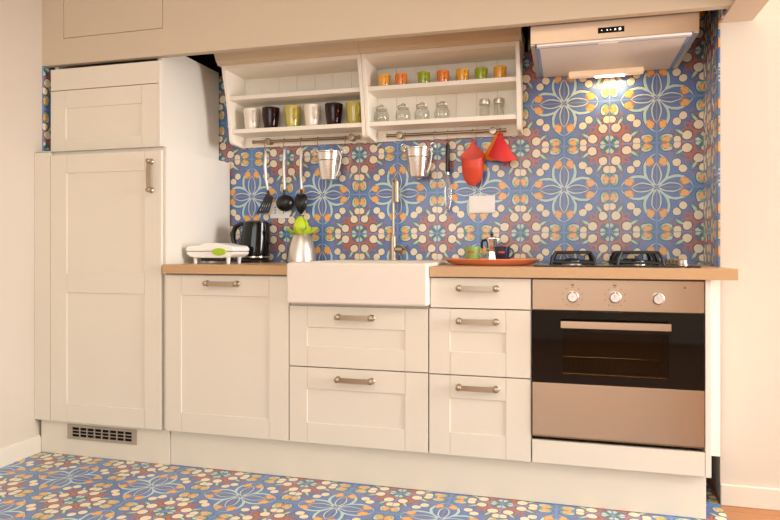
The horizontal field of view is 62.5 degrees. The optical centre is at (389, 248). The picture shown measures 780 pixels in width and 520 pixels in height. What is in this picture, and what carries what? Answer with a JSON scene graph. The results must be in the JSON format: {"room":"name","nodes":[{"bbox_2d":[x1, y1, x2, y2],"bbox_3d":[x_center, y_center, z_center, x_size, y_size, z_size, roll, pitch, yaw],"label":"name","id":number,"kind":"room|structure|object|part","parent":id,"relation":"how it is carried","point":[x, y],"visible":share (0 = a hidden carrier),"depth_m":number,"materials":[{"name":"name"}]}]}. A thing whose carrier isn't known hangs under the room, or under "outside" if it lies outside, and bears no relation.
{"room":"kitchen","nodes":[
{"label":"kitchen","id":0,"kind":"room"},
{"bbox_2d":[0,0,54,447],"bbox_3d":[-2.289,-0.327,1.146,0.155,2.600,5.200,0,0,15],"label":"wall","id":1,"kind":"structure","parent":0,"point":[20,20],"depth_m":2.97,"materials":[{"name":"paint"}]},
{"bbox_2d":[0,434,40,467],"bbox_3d":[-2.289,0.931,0.848,0.014,0.084,4.625,0,0,15],"label":"baseboard","id":2,"kind":"structure","parent":1,"relation":"attached to","point":[11,453],"depth_m":2.96,"materials":[{"name":"paint"}]},
{"bbox_2d":[64,0,162,38],"bbox_3d":[-1.292,-1.264,2.999,0.539,0.525,0.011,0,0,15],"label":"panel","id":3,"kind":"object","parent":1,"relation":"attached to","point":[82,18],"depth_m":3.00,"materials":[{"name":"paint"}]},
{"bbox_2d":[51,56,218,159],"bbox_3d":[-1.270,-0.701,3.273,0.607,0.482,0.533,0,0,15],"label":"upper cabinet","id":4,"kind":"object","parent":1,"relation":"attached to","point":[171,102],"visible":0.73,"depth_m":3.05,"materials":[{"name":"beige paint"}]},
{"bbox_3d":[-1.345,-0.607,3.027,0.595,0.294,0.019,0,0,15],"label":"door","id":5,"kind":"part","parent":4,"relation":"part of","materials":[{"name":"beige paint"}]},
{"bbox_2d":[42,0,730,67],"bbox_3d":[-0.223,-1.248,2.716,3.004,0.757,0.035,0,0,15],"label":"soffit","id":6,"kind":"structure","parent":1,"relation":"attached to","point":[190,27],"depth_m":2.74,"materials":[{"name":"paint"}]},
{"bbox_2d":[0,452,728,519],"bbox_3d":[-0.276,0.976,2.536,2.998,0.006,1.450,0,0,15],"label":"floor","id":7,"kind":"structure","parent":0,"point":[42,485],"depth_m":2.48,"materials":[{"name":"tile"}]},
{"bbox_2d":[41,420,170,464],"bbox_3d":[-1.326,0.895,2.988,0.702,0.155,0.024,0,0,15],"label":"plinth","id":8,"kind":"object","parent":7,"relation":"on","point":[60,437],"visible":0.96,"depth_m":2.98,"materials":[{"name":"beige paint"}]},
{"bbox_2d":[67,424,136,444],"bbox_3d":[-1.334,0.861,2.990,0.379,0.068,0.024,0,0,15],"label":"vent grille","id":9,"kind":"object","parent":8,"relation":"in","point":[90,434],"depth_m":2.99,"materials":[{"name":"white plastic"}]},
{"bbox_2d":[35,146,229,429],"bbox_3d":[-1.276,0.177,3.229,0.702,1.272,0.621,0,0,15],"label":"cabinet","id":10,"kind":"object","parent":7,"relation":"on","point":[108,221],"visible":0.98,"depth_m":2.97,"materials":[{"name":"beige paint"}]},
{"bbox_3d":[-1.308,0.186,2.960,0.600,1.250,0.019,0,0,15],"label":"door","id":11,"kind":"part","parent":10,"relation":"part of","materials":[{"name":"beige paint"}]},
{"bbox_3d":[-1.073,-0.325,2.868,0.027,0.155,0.033,0,0,15],"label":"handle","id":12,"kind":"part","parent":10,"relation":"part of","materials":[{"name":"silver metal"}]},
{"bbox_2d":[166,274,290,440],"bbox_3d":[-0.641,0.464,3.054,0.599,0.698,0.621,0,0,15],"label":"base cabinet","id":13,"kind":"object","parent":7,"relation":"on","point":[228,365],"visible":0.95,"depth_m":2.79,"materials":[{"name":"beige paint"}]},
{"bbox_3d":[-0.730,0.152,2.774,0.170,0.027,0.033,0,0,15],"label":"handle","id":14,"kind":"part","parent":13,"relation":"part of","materials":[{"name":"silver metal"}]},
{"bbox_2d":[162,262,287,274],"bbox_3d":[-0.635,0.091,3.064,0.602,0.040,0.621,0,0,15],"label":"countertop","id":15,"kind":"structure","parent":13,"relation":"on","point":[270,268],"depth_m":2.78,"materials":[{"name":"brown wood"}]},
{"bbox_2d":[186,243,248,263],"bbox_3d":[-0.812,0.023,3.032,0.250,0.096,0.158,0,0,15],"label":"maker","id":16,"kind":"object","parent":15,"relation":"on","point":[218,253],"visible":1,"depth_m":2.97,"materials":[{"name":"white plastic"}]},
{"bbox_3d":[-0.812,-0.005,3.035,0.250,0.039,0.152,0,0,15],"label":"lid","id":17,"kind":"part","parent":16,"relation":"part of","materials":[{"name":"white plastic"}]},
{"bbox_2d":[231,220,271,262],"bbox_3d":[-0.697,-0.036,3.272,0.162,0.213,0.195,0,0,-41],"label":"kettle","id":18,"kind":"object","parent":15,"relation":"on","point":[255,235],"visible":0.91,"depth_m":3.20,"materials":[{"name":"black plastic"}]},
{"bbox_3d":[-0.768,-0.062,3.283,0.098,0.149,0.026,0,0,15],"label":"handle","id":19,"kind":"part","parent":18,"relation":"part of","materials":[{"name":"black plastic"}]},
{"bbox_2d":[286,216,316,262],"bbox_3d":[-0.442,-0.044,3.175,0.158,0.230,0.154,0,0,15],"label":"canister","id":20,"kind":"object","parent":15,"relation":"on","point":[301,248],"visible":0.95,"depth_m":3.13,"materials":[{"name":"metal"}]},
{"bbox_2d":[290,303,430,452],"bbox_3d":[-0.062,0.522,2.894,0.598,0.582,0.621,0,0,15],"label":"base cabinet","id":21,"kind":"object","parent":7,"relation":"on","point":[359,374],"visible":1,"depth_m":2.62,"materials":[{"name":"beige paint"}]},
{"bbox_3d":[-0.146,0.538,2.612,0.170,0.027,0.033,0,0,15],"label":"handle","id":22,"kind":"part","parent":21,"relation":"part of","materials":[{"name":"silver metal"}]},
{"bbox_3d":[-0.146,0.282,2.612,0.170,0.027,0.033,0,0,15],"label":"handle","id":23,"kind":"part","parent":21,"relation":"part of","materials":[{"name":"silver metal"}]},
{"bbox_3d":[-0.134,0.654,2.636,0.595,0.315,0.019,0,0,15],"label":"drawer","id":24,"kind":"part","parent":21,"relation":"part of","materials":[{"name":"beige paint"}]},
{"bbox_3d":[-0.134,0.366,2.636,0.595,0.252,0.019,0,0,15],"label":"drawer","id":25,"kind":"part","parent":21,"relation":"part of","materials":[{"name":"beige paint"}]},
{"bbox_2d":[171,431,705,518],"bbox_3d":[0.077,0.895,2.608,2.198,0.155,0.016,0,0,15],"label":"plinth","id":26,"kind":"object","parent":7,"relation":"on","point":[604,488],"visible":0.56,"depth_m":2.55,"materials":[{"name":"beige paint"}]},
{"bbox_2d":[429,277,534,461],"bbox_3d":[0.419,0.464,2.762,0.395,0.698,0.621,0,0,15],"label":"base cabinet","id":27,"kind":"object","parent":7,"relation":"on","point":[480,328],"visible":1,"depth_m":2.49,"materials":[{"name":"beige paint"}]},
{"bbox_3d":[0.336,0.541,2.480,0.170,0.027,0.033,0,0,15],"label":"handle","id":28,"kind":"part","parent":27,"relation":"part of","materials":[{"name":"silver metal"}]},
{"bbox_3d":[0.336,0.283,2.480,0.170,0.027,0.033,0,0,15],"label":"handle","id":29,"kind":"part","parent":27,"relation":"part of","materials":[{"name":"silver metal"}]},
{"bbox_3d":[0.336,0.155,2.480,0.170,0.027,0.033,0,0,15],"label":"handle","id":30,"kind":"part","parent":27,"relation":"part of","materials":[{"name":"silver metal"}]},
{"bbox_3d":[0.347,0.655,2.503,0.393,0.313,0.019,0,0,15],"label":"drawer","id":31,"kind":"part","parent":27,"relation":"part of","materials":[{"name":"beige paint"}]},
{"bbox_3d":[0.347,0.366,2.503,0.393,0.257,0.019,0,0,15],"label":"drawer","id":32,"kind":"part","parent":27,"relation":"part of","materials":[{"name":"beige paint"}]},
{"bbox_3d":[0.349,0.175,2.503,0.388,0.117,0.019,0,0,15],"label":"drawer","id":33,"kind":"part","parent":27,"relation":"part of","materials":[{"name":"beige paint"}]},
{"bbox_2d":[429,264,738,279],"bbox_3d":[0.765,0.091,2.678,1.096,0.040,0.621,0,0,15],"label":"countertop","id":34,"kind":"structure","parent":27,"relation":"on","point":[706,272],"depth_m":2.38,"materials":[{"name":"brown wood"}]},
{"bbox_2d":[287,260,450,306],"bbox_3d":[-0.057,0.142,2.891,0.598,0.170,0.641,0,0,15],"label":"sink","id":35,"kind":"object","parent":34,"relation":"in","point":[342,282],"visible":0.87,"depth_m":2.58,"materials":[{"name":"ceramic"}]},
{"bbox_2d":[389,177,407,259],"bbox_3d":[0.045,-0.144,3.118,0.102,0.401,0.042,0,0,20],"label":"tap","id":36,"kind":"object","parent":35,"relation":"on","point":[394,249],"visible":0.98,"depth_m":3.12,"materials":[{"name":"silver metal"}]},
{"bbox_3d":[0.059,0.003,3.112,0.068,0.037,0.044,0,0,15],"label":"lever","id":37,"kind":"part","parent":36,"relation":"part of","materials":[{"name":"silver metal"}]},
{"bbox_2d":[444,258,539,265],"bbox_3d":[0.433,0.057,2.750,0.409,0.028,0.295,0,0,15],"label":"serving tray","id":38,"kind":"object","parent":34,"relation":"on","point":[457,261],"visible":0.96,"depth_m":2.64,"materials":[{"name":"orange plastic"}]},
{"bbox_2d":[480,232,499,258],"bbox_3d":[0.442,-0.004,2.836,0.087,0.137,0.050,0,0,15],"label":"moka pot","id":39,"kind":"object","parent":38,"relation":"on","point":[491,241],"visible":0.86,"depth_m":2.82,"materials":[{"name":"metal"}]},
{"bbox_3d":[0.345,0.058,2.759,0.093,0.014,0.093,0,0,15],"label":"saucer","id":40,"kind":"object","parent":38,"relation":"on","visible":0},
{"bbox_2d":[464,246,483,258],"bbox_3d":[0.356,0.026,2.759,0.076,0.069,0.065,0,0,-16],"label":"coffee cup","id":41,"kind":"object","parent":40,"relation":"on","point":[471,252],"visible":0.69,"depth_m":2.73,"materials":[{"name":"green ceramic"}]},
{"bbox_3d":[0.469,0.058,2.725,0.093,0.014,0.093,0,0,15],"label":"saucer","id":42,"kind":"object","parent":38,"relation":"on","visible":0},
{"bbox_2d":[494,246,513,258],"bbox_3d":[0.480,0.026,2.724,0.076,0.069,0.065,0,0,-16],"label":"coffee cup","id":43,"kind":"object","parent":42,"relation":"on","point":[501,252],"visible":0.7,"depth_m":2.70,"materials":[{"name":"blue ceramic"}]},
{"bbox_2d":[534,251,700,267],"bbox_3d":[0.911,0.041,2.655,0.597,0.060,0.480,0,0,15],"label":"gas hob","id":44,"kind":"object","parent":34,"relation":"in","point":[614,261],"visible":1,"depth_m":2.49,"materials":[{"name":"metal"}]},
{"bbox_3d":[0.911,0.068,2.655,0.597,0.005,0.480,0,0,15],"label":"glass plate","id":45,"kind":"part","parent":44,"relation":"part of","materials":[{"name":"black glass"}]},
{"bbox_3d":[1.110,0.054,2.450,0.048,0.023,0.048,0,0,15],"label":"knob","id":46,"kind":"part","parent":44,"relation":"part of","materials":[{"name":"silver metal"}]},
{"bbox_2d":[532,280,719,477],"bbox_3d":[0.947,0.463,2.629,0.688,0.701,0.580,0,0,15],"label":"housing","id":47,"kind":"object","parent":7,"relation":"on","point":[552,450],"visible":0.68,"depth_m":2.37,"materials":[{"name":"beige paint"}]},
{"bbox_3d":[0.907,0.804,2.652,0.600,0.018,0.558,0,0,15],"label":"panel","id":48,"kind":"part","parent":47,"relation":"part of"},
{"bbox_2d":[532,278,704,448],"bbox_3d":[0.894,0.417,2.601,0.597,0.603,0.602,0,0,15],"label":"oven","id":49,"kind":"object","parent":47,"relation":"in","point":[614,360],"visible":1,"depth_m":2.37,"materials":[{"name":"metal"}]},
{"bbox_3d":[0.678,0.180,2.388,0.045,0.045,0.027,0,0,15],"label":"knob","id":50,"kind":"part","parent":49,"relation":"part of","materials":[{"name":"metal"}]},
{"bbox_3d":[0.821,0.179,2.348,0.045,0.045,0.027,0,0,15],"label":"knob","id":51,"kind":"part","parent":49,"relation":"part of","materials":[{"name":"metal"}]},
{"bbox_3d":[0.815,0.280,2.337,0.378,0.026,0.050,0,0,15],"label":"handle","id":52,"kind":"part","parent":49,"relation":"part of","materials":[{"name":"metal"}]},
{"bbox_3d":[0.831,0.174,2.372,0.597,0.114,0.024,0,0,15],"label":"control panel","id":53,"kind":"part","parent":49,"relation":"part of","materials":[{"name":"metal"}]},
{"bbox_3d":[0.830,0.369,2.369,0.597,0.268,0.021,0,0,15],"label":"door","id":54,"kind":"part","parent":49,"relation":"part of","materials":[{"name":"black glass"}]},
{"bbox_3d":[0.829,0.605,2.368,0.597,0.200,0.023,0,0,15],"label":"panel","id":55,"kind":"part","parent":49,"relation":"part of","materials":[{"name":"metal"}]},
{"bbox_3d":[0.963,0.182,2.309,0.045,0.045,0.027,0,0,15],"label":"knob","id":56,"kind":"part","parent":49,"relation":"part of","materials":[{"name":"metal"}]},
{"bbox_3d":[1.205,0.463,2.558,0.020,0.701,0.580,0,0,15],"label":"panel","id":57,"kind":"part","parent":47,"relation":"part of","materials":[{"name":"white wood"}]},
{"bbox_3d":[1.221,0.450,2.451,0.065,0.676,0.018,0,0,15],"label":"filler panel","id":58,"kind":"part","parent":47,"relation":"part of","materials":[{"name":"white wood"}]},
{"bbox_2d":[219,11,702,264],"bbox_3d":[-0.088,-0.327,3.314,3.248,2.600,0.150,0,0,15],"label":"wall","id":59,"kind":"structure","parent":0,"point":[606,165],"depth_m":3.02,"materials":[{"name":"tile"}]},
{"bbox_2d":[270,202,289,217],"bbox_3d":[-0.577,-0.200,3.364,0.108,0.084,0.011,0,0,15],"label":"power socket","id":60,"kind":"object","parent":59,"relation":"attached to","point":[275,212],"visible":0.58,"depth_m":3.36,"materials":[{"name":"white plastic"}]},
{"bbox_2d":[272,205,278,215],"bbox_3d":[-0.601,-0.200,3.367,0.038,0.056,0.003,0,0,15],"label":"outlet","id":61,"kind":"object","parent":60,"relation":"attached to","point":[275,211],"depth_m":3.37,"materials":[{"name":"white plastic"}]},
{"bbox_2d":[214,41,372,148],"bbox_3d":[-0.475,-0.753,3.200,0.746,0.452,0.268,0,0,15],"label":"wall shelf","id":62,"kind":"object","parent":59,"relation":"attached to","point":[320,74],"visible":0.87,"depth_m":3.24,"materials":[{"name":"paint"}]},
{"bbox_3d":[-0.804,-0.719,3.314,0.018,0.384,0.219,0,0,15],"label":"panel","id":63,"kind":"part","parent":62,"relation":"part of","materials":[{"name":"paint"}]},
{"bbox_2d":[243,108,259,128],"bbox_3d":[-0.711,-0.660,3.306,0.086,0.109,0.092,0,0,15],"label":"mug","id":64,"kind":"object","parent":62,"relation":"on","point":[251,115],"visible":0.85,"depth_m":3.28,"materials":[{"name":"white ceramic"}]},
{"bbox_3d":[-0.691,-0.671,3.267,0.012,0.065,0.035,0,0,-25],"label":"handle","id":65,"kind":"part","parent":64,"relation":"part of","materials":[{"name":"white ceramic"}]},
{"bbox_2d":[262,106,279,127],"bbox_3d":[-0.608,-0.660,3.278,0.090,0.109,0.096,0,0,15],"label":"mug","id":66,"kind":"object","parent":62,"relation":"on","point":[270,114],"visible":0.86,"depth_m":3.25,"materials":[{"name":"black ceramic"}]},
{"bbox_3d":[-0.477,-0.945,3.192,0.746,0.068,0.252,0,0,15],"label":"cornice","id":67,"kind":"part","parent":62,"relation":"part of","materials":[{"name":"paint"}]},
{"bbox_2d":[284,105,300,126],"bbox_3d":[-0.493,-0.660,3.246,0.086,0.109,0.092,0,0,15],"label":"mug","id":68,"kind":"object","parent":62,"relation":"on","point":[292,113],"visible":0.88,"depth_m":3.21,"materials":[{"name":"yellow ceramic"}]},
{"bbox_2d":[252,134,360,144],"bbox_3d":[-0.428,-0.554,3.289,0.591,0.035,0.048,0,0,15],"label":"rail","id":69,"kind":"object","parent":62,"relation":"attached to","point":[351,137],"visible":1,"depth_m":3.27,"materials":[{"name":"metal"}]},
{"bbox_3d":[-0.431,-0.554,3.277,0.585,0.014,0.014,0,0,15],"label":"rod","id":70,"kind":"part","parent":69,"relation":"part of","materials":[{"name":"metal"}]},
{"bbox_3d":[-0.544,-0.540,3.308,0.004,0.053,0.025,0,0,15],"label":"hook","id":71,"kind":"object","parent":69,"relation":"hanging from","visible":0},
{"bbox_2d":[276,148,293,211],"bbox_3d":[-0.543,-0.354,3.292,0.100,0.330,0.046,0,0,15],"label":"ladle","id":72,"kind":"object","parent":71,"relation":"hanging from","point":[285,203],"visible":1,"depth_m":3.29,"materials":[{"name":"plastic"}]},
{"bbox_3d":[-0.544,-0.402,3.305,0.019,0.234,0.021,0,0,15],"label":"handle","id":73,"kind":"part","parent":72,"relation":"part of","materials":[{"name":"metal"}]},
{"bbox_2d":[276,190,293,211],"bbox_3d":[-0.543,-0.246,3.291,0.100,0.113,0.044,0,0,15],"label":"bowl","id":74,"kind":"object","parent":72,"relation":"on","point":[284,202],"depth_m":3.28,"materials":[{"name":"black plastic"}]},
{"bbox_3d":[-0.433,-0.721,3.322,0.693,0.379,0.010,0,0,15],"label":"panel","id":75,"kind":"part","parent":62,"relation":"part of","materials":[{"name":"paint"}]},
{"bbox_2d":[304,104,320,125],"bbox_3d":[-0.390,-0.660,3.217,0.086,0.109,0.092,0,0,15],"label":"mug","id":76,"kind":"object","parent":62,"relation":"on","point":[312,112],"visible":0.86,"depth_m":3.19,"materials":[{"name":"white ceramic"}]},
{"bbox_2d":[325,102,342,123],"bbox_3d":[-0.279,-0.660,3.187,0.090,0.109,0.096,0,0,15],"label":"mug","id":77,"kind":"object","parent":62,"relation":"on","point":[333,110],"visible":0.77,"depth_m":3.15,"materials":[{"name":"black ceramic"}]},
{"bbox_3d":[-0.259,-0.671,3.147,0.012,0.065,0.035,0,0,-25],"label":"handle","id":78,"kind":"part","parent":77,"relation":"part of","materials":[{"name":"black ceramic"}]},
{"bbox_2d":[346,101,360,122],"bbox_3d":[-0.176,-0.660,3.158,0.086,0.109,0.092,0,0,15],"label":"mug","id":79,"kind":"object","parent":62,"relation":"on","point":[353,108],"visible":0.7,"depth_m":3.13,"materials":[{"name":"yellow ceramic"}]},
{"bbox_3d":[-0.156,-0.671,3.120,0.012,0.065,0.035,0,0,-25],"label":"handle","id":80,"kind":"part","parent":79,"relation":"part of","materials":[{"name":"ceramic"}]},
{"bbox_3d":[-0.118,-0.719,3.125,0.018,0.384,0.219,0,0,15],"label":"panel","id":81,"kind":"part","parent":62,"relation":"part of","materials":[{"name":"paint"}]},
{"bbox_2d":[186,26,527,75],"bbox_3d":[-0.440,-1.127,3.331,2.260,0.400,0.004,0,0,15],"label":"trim","id":82,"kind":"structure","parent":59,"relation":"attached to","point":[208,60],"depth_m":3.47,"materials":[{"name":"black"}]},
{"bbox_2d":[358,27,524,142],"bbox_3d":[0.244,-0.753,3.002,0.742,0.452,0.268,0,0,15],"label":"wall shelf","id":83,"kind":"object","parent":59,"relation":"attached to","point":[411,55],"visible":0.97,"depth_m":3.04,"materials":[{"name":"paint"}]},
{"bbox_3d":[-0.099,-0.719,3.119,0.018,0.384,0.219,0,0,15],"label":"panel","id":84,"kind":"part","parent":83,"relation":"part of","materials":[{"name":"paint"}]},
{"bbox_2d":[378,74,390,85],"bbox_3d":[-0.028,-0.800,3.092,0.061,0.062,0.070,0,0,15],"label":"espresso cup","id":85,"kind":"object","parent":83,"relation":"on","point":[383,79],"visible":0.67,"depth_m":3.07,"materials":[{"name":"orange ceramic"}]},
{"bbox_2d":[395,73,406,84],"bbox_3d":[0.052,-0.800,3.070,0.061,0.062,0.070,0,0,15],"label":"espresso cup","id":86,"kind":"object","parent":83,"relation":"on","point":[400,78],"visible":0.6,"depth_m":3.05,"materials":[{"name":"orange ceramic"}]},
{"bbox_2d":[417,71,429,82],"bbox_3d":[0.159,-0.800,3.041,0.061,0.062,0.070,0,0,15],"label":"espresso cup","id":87,"kind":"object","parent":83,"relation":"on","point":[423,76],"visible":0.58,"depth_m":3.02,"materials":[{"name":"green ceramic"}]},
{"bbox_3d":[0.241,-0.945,2.994,0.742,0.068,0.252,0,0,15],"label":"cornice","id":88,"kind":"part","parent":83,"relation":"part of","materials":[{"name":"paint"}]},
{"bbox_2d":[436,70,448,81],"bbox_3d":[0.247,-0.800,3.016,0.061,0.062,0.070,0,0,15],"label":"espresso cup","id":89,"kind":"object","parent":83,"relation":"on","point":[442,75],"visible":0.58,"depth_m":3.00,"materials":[{"name":"orange ceramic"}]},
{"bbox_2d":[436,101,449,113],"bbox_3d":[0.246,-0.650,3.042,0.074,0.088,0.074,0,0,15],"label":"glass jar","id":90,"kind":"object","parent":83,"relation":"on","point":[441,101],"visible":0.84,"depth_m":3.02,"materials":[{"name":"white"}]},
{"bbox_2d":[386,127,505,138],"bbox_3d":[0.267,-0.554,3.098,0.583,0.035,0.048,0,0,15],"label":"rail","id":91,"kind":"object","parent":83,"relation":"attached to","point":[492,130],"visible":1,"depth_m":3.08,"materials":[{"name":"metal"}]},
{"bbox_3d":[0.516,-0.540,3.016,0.004,0.053,0.025,0,0,15],"label":"hook","id":92,"kind":"object","parent":91,"relation":"hanging from","visible":0},
{"bbox_2d":[485,131,516,161],"bbox_3d":[0.502,-0.473,2.990,0.165,0.149,0.065,0,0,32],"label":"pot holder","id":93,"kind":"object","parent":92,"relation":"hanging from","point":[498,149],"visible":0.99,"depth_m":2.97,"materials":[{"name":"fabric"}]},
{"bbox_3d":[0.392,-0.540,3.050,0.004,0.053,0.025,0,0,15],"label":"hook","id":94,"kind":"object","parent":91,"relation":"hanging from","visible":0},
{"bbox_2d":[461,139,484,185],"bbox_3d":[0.388,-0.408,3.025,0.113,0.226,0.066,0,0,15],"label":"pot holder","id":95,"kind":"object","parent":94,"relation":"hanging from","point":[472,158],"visible":1,"depth_m":3.02,"materials":[{"name":"red fabric"}]},
{"bbox_3d":[0.273,-0.721,3.127,0.695,0.379,0.010,0,0,15],"label":"panel","id":96,"kind":"part","parent":83,"relation":"part of","materials":[{"name":"paint"}]},
{"bbox_2d":[456,68,468,79],"bbox_3d":[0.337,-0.800,2.992,0.061,0.062,0.070,0,0,15],"label":"espresso cup","id":97,"kind":"object","parent":83,"relation":"on","point":[462,73],"visible":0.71,"depth_m":2.97,"materials":[{"name":"orange ceramic"}]},
{"bbox_2d":[475,67,487,78],"bbox_3d":[0.420,-0.800,2.969,0.061,0.062,0.070,0,0,15],"label":"espresso cup","id":98,"kind":"object","parent":83,"relation":"on","point":[480,72],"visible":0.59,"depth_m":2.95,"materials":[{"name":"green ceramic"}]},
{"bbox_2d":[479,98,489,105],"bbox_3d":[0.439,-0.649,2.989,0.051,0.086,0.051,0,0,15],"label":"glass shaker","id":99,"kind":"object","parent":83,"relation":"on","point":[483,102],"visible":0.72,"depth_m":2.97,"materials":[{"name":"white"}]},
{"bbox_2d":[493,98,504,104],"bbox_3d":[0.504,-0.649,2.971,0.051,0.086,0.051,0,0,15],"label":"glass shaker","id":100,"kind":"object","parent":83,"relation":"on","point":[497,101],"visible":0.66,"depth_m":2.95,"materials":[{"name":"white"}]},
{"bbox_2d":[493,65,506,77],"bbox_3d":[0.504,-0.800,2.946,0.061,0.062,0.070,0,0,15],"label":"espresso cup","id":101,"kind":"object","parent":83,"relation":"on","point":[499,71],"visible":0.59,"depth_m":2.92,"materials":[{"name":"orange ceramic"}]},
{"bbox_3d":[0.589,-0.719,2.930,0.018,0.384,0.219,0,0,15],"label":"panel","id":102,"kind":"part","parent":83,"relation":"part of","materials":[{"name":"paint"}]},
{"bbox_2d":[469,195,494,212],"bbox_3d":[0.441,-0.211,3.084,0.124,0.083,0.011,0,0,15],"label":"switch plate","id":103,"kind":"object","parent":59,"relation":"attached to","point":[477,204],"visible":1,"depth_m":3.08,"materials":[{"name":"white plastic"}]},
{"bbox_2d":[530,11,698,78],"bbox_3d":[0.913,-0.948,2.693,0.610,0.358,0.502,0,0,15],"label":"range hood","id":104,"kind":"object","parent":59,"relation":"attached to","point":[617,47],"visible":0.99,"depth_m":2.53,"materials":[{"name":"metal"}]},
{"bbox_2d":[569,67,643,78],"bbox_3d":[0.966,-0.785,2.878,0.320,0.028,0.040,0,0,15],"label":"lamp","id":105,"kind":"object","parent":104,"relation":"attached to","point":[610,71],"depth_m":2.86,"materials":[{"name":"beige"}]},
{"bbox_3d":[0.849,-0.839,2.457,0.610,0.073,0.008,0,0,15],"label":"panel","id":106,"kind":"part","parent":104,"relation":"part of","materials":[{"name":"metal"}]},
{"bbox_2d":[703,9,728,266],"bbox_3d":[1.304,-0.617,2.583,0.014,1.420,0.520,0,0,18],"label":"wall","id":107,"kind":"structure","parent":0,"point":[712,19],"depth_m":2.62,"materials":[{"name":"tile"}]},
{"bbox_2d":[720,0,768,22],"bbox_3d":[1.184,-1.245,1.960,0.112,0.764,1.015,0,0,15],"label":"trim","id":108,"kind":"structure","parent":107,"relation":"attached to","point":[739,10],"depth_m":2.33,"materials":[{"name":"paint"}]},
{"bbox_2d":[706,478,779,519],"bbox_3d":[0.774,1.016,0.301,6.510,0.074,5.500,0,0,15],"label":"floor","id":109,"kind":"structure","parent":0,"point":[732,512],"depth_m":2.38,"materials":[{"name":"brown wood"}]},
{"bbox_2d":[710,0,779,499],"bbox_3d":[2.954,-0.327,2.276,3.356,2.600,0.535,0,0,15],"label":"wall","id":110,"kind":"structure","parent":0,"point":[749,50],"depth_m":2.43,"materials":[{"name":"paint"}]},
{"bbox_2d":[720,484,779,510],"bbox_3d":[2.808,0.939,2.031,3.208,0.080,0.014,0,0,15],"label":"baseboard","id":111,"kind":"structure","parent":110,"relation":"attached to","point":[766,498],"depth_m":2.42,"materials":[{"name":"paint"}]},
{"bbox_3d":[-0.453,-0.540,3.283,0.004,0.053,0.025,0,0,15],"label":"hook","id":112,"kind":"object","parent":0,"visible":0},
{"bbox_2d":[295,147,306,213],"bbox_3d":[-0.454,-0.346,3.274,0.071,0.345,0.033,0,0,15],"label":"serving spoon","id":113,"kind":"object","parent":112,"relation":"hanging from","point":[300,199],"visible":1,"depth_m":3.27,"materials":[{"name":"plastic"}]},
{"bbox_3d":[-0.453,-0.402,3.280,0.019,0.234,0.021,0,0,15],"label":"handle","id":114,"kind":"part","parent":113,"relation":"part of","materials":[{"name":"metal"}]},
{"bbox_2d":[295,189,306,213],"bbox_3d":[-0.454,-0.238,3.274,0.071,0.128,0.033,0,0,15],"label":"bowl","id":115,"kind":"object","parent":113,"relation":"on","point":[300,199],"depth_m":3.27,"materials":[{"name":"black plastic"}]},
{"bbox_3d":[-0.645,-0.540,3.335,0.004,0.053,0.025,0,0,15],"label":"hook","id":116,"kind":"object","parent":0,"visible":0},
{"bbox_2d":[256,149,273,213],"bbox_3d":[-0.648,-0.348,3.331,0.094,0.340,0.021,0,0,15],"label":"spatula","id":117,"kind":"object","parent":116,"relation":"hanging from","point":[268,199],"visible":1,"depth_m":3.33,"materials":[{"name":"plastic"}]},
{"bbox_3d":[-0.648,-0.241,3.332,0.094,0.124,0.018,0,0,15],"label":"blade","id":118,"kind":"part","parent":117,"relation":"part of","materials":[{"name":"black plastic"}]},
{"bbox_3d":[-0.641,-0.403,3.329,0.029,0.230,0.021,0,0,15],"label":"handle","id":119,"kind":"part","parent":117,"relation":"part of","materials":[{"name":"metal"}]},
{"bbox_3d":[-0.364,-0.540,3.258,0.004,0.053,0.025,0,0,15],"label":"hook","id":120,"kind":"object","parent":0,"visible":0},
{"bbox_2d":[313,146,345,180],"bbox_3d":[-0.302,-0.423,3.200,0.135,0.164,0.140,0,0,-24],"label":"bucket","id":121,"kind":"object","parent":120,"relation":"hanging from","point":[329,161],"visible":1,"depth_m":3.16,"materials":[{"name":"silver metal"}]},
{"bbox_3d":[0.075,-0.540,3.137,0.004,0.053,0.025,0,0,15],"label":"hook","id":122,"kind":"object","parent":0,"visible":0},
{"bbox_2d":[401,142,435,177],"bbox_3d":[0.136,-0.423,3.079,0.135,0.164,0.140,0,0,-24],"label":"bucket","id":123,"kind":"object","parent":122,"relation":"hanging from","point":[418,157],"visible":1,"depth_m":3.04,"materials":[{"name":"silver metal"}]},
{"bbox_3d":[0.187,-0.415,3.033,0.022,0.117,0.019,0,0,-39],"label":"bail handle","id":124,"kind":"part","parent":123,"relation":"part of","materials":[{"name":"silver metal"}]},
{"bbox_3d":[0.277,-0.540,3.081,0.004,0.053,0.025,0,0,15],"label":"hook","id":125,"kind":"object","parent":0,"visible":0},
{"bbox_2d":[444,140,450,211],"bbox_3d":[0.277,-0.346,3.081,0.036,0.346,0.034,0,0,15],"label":"whisk","id":126,"kind":"object","parent":125,"relation":"hanging from","point":[447,144],"visible":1,"depth_m":3.07,"materials":[{"name":"black plastic"}]},
{"bbox_3d":[0.277,-0.440,3.081,0.020,0.157,0.020,0,0,15],"label":"handle","id":127,"kind":"part","parent":126,"relation":"part of","materials":[{"name":"black plastic"}]}
]}

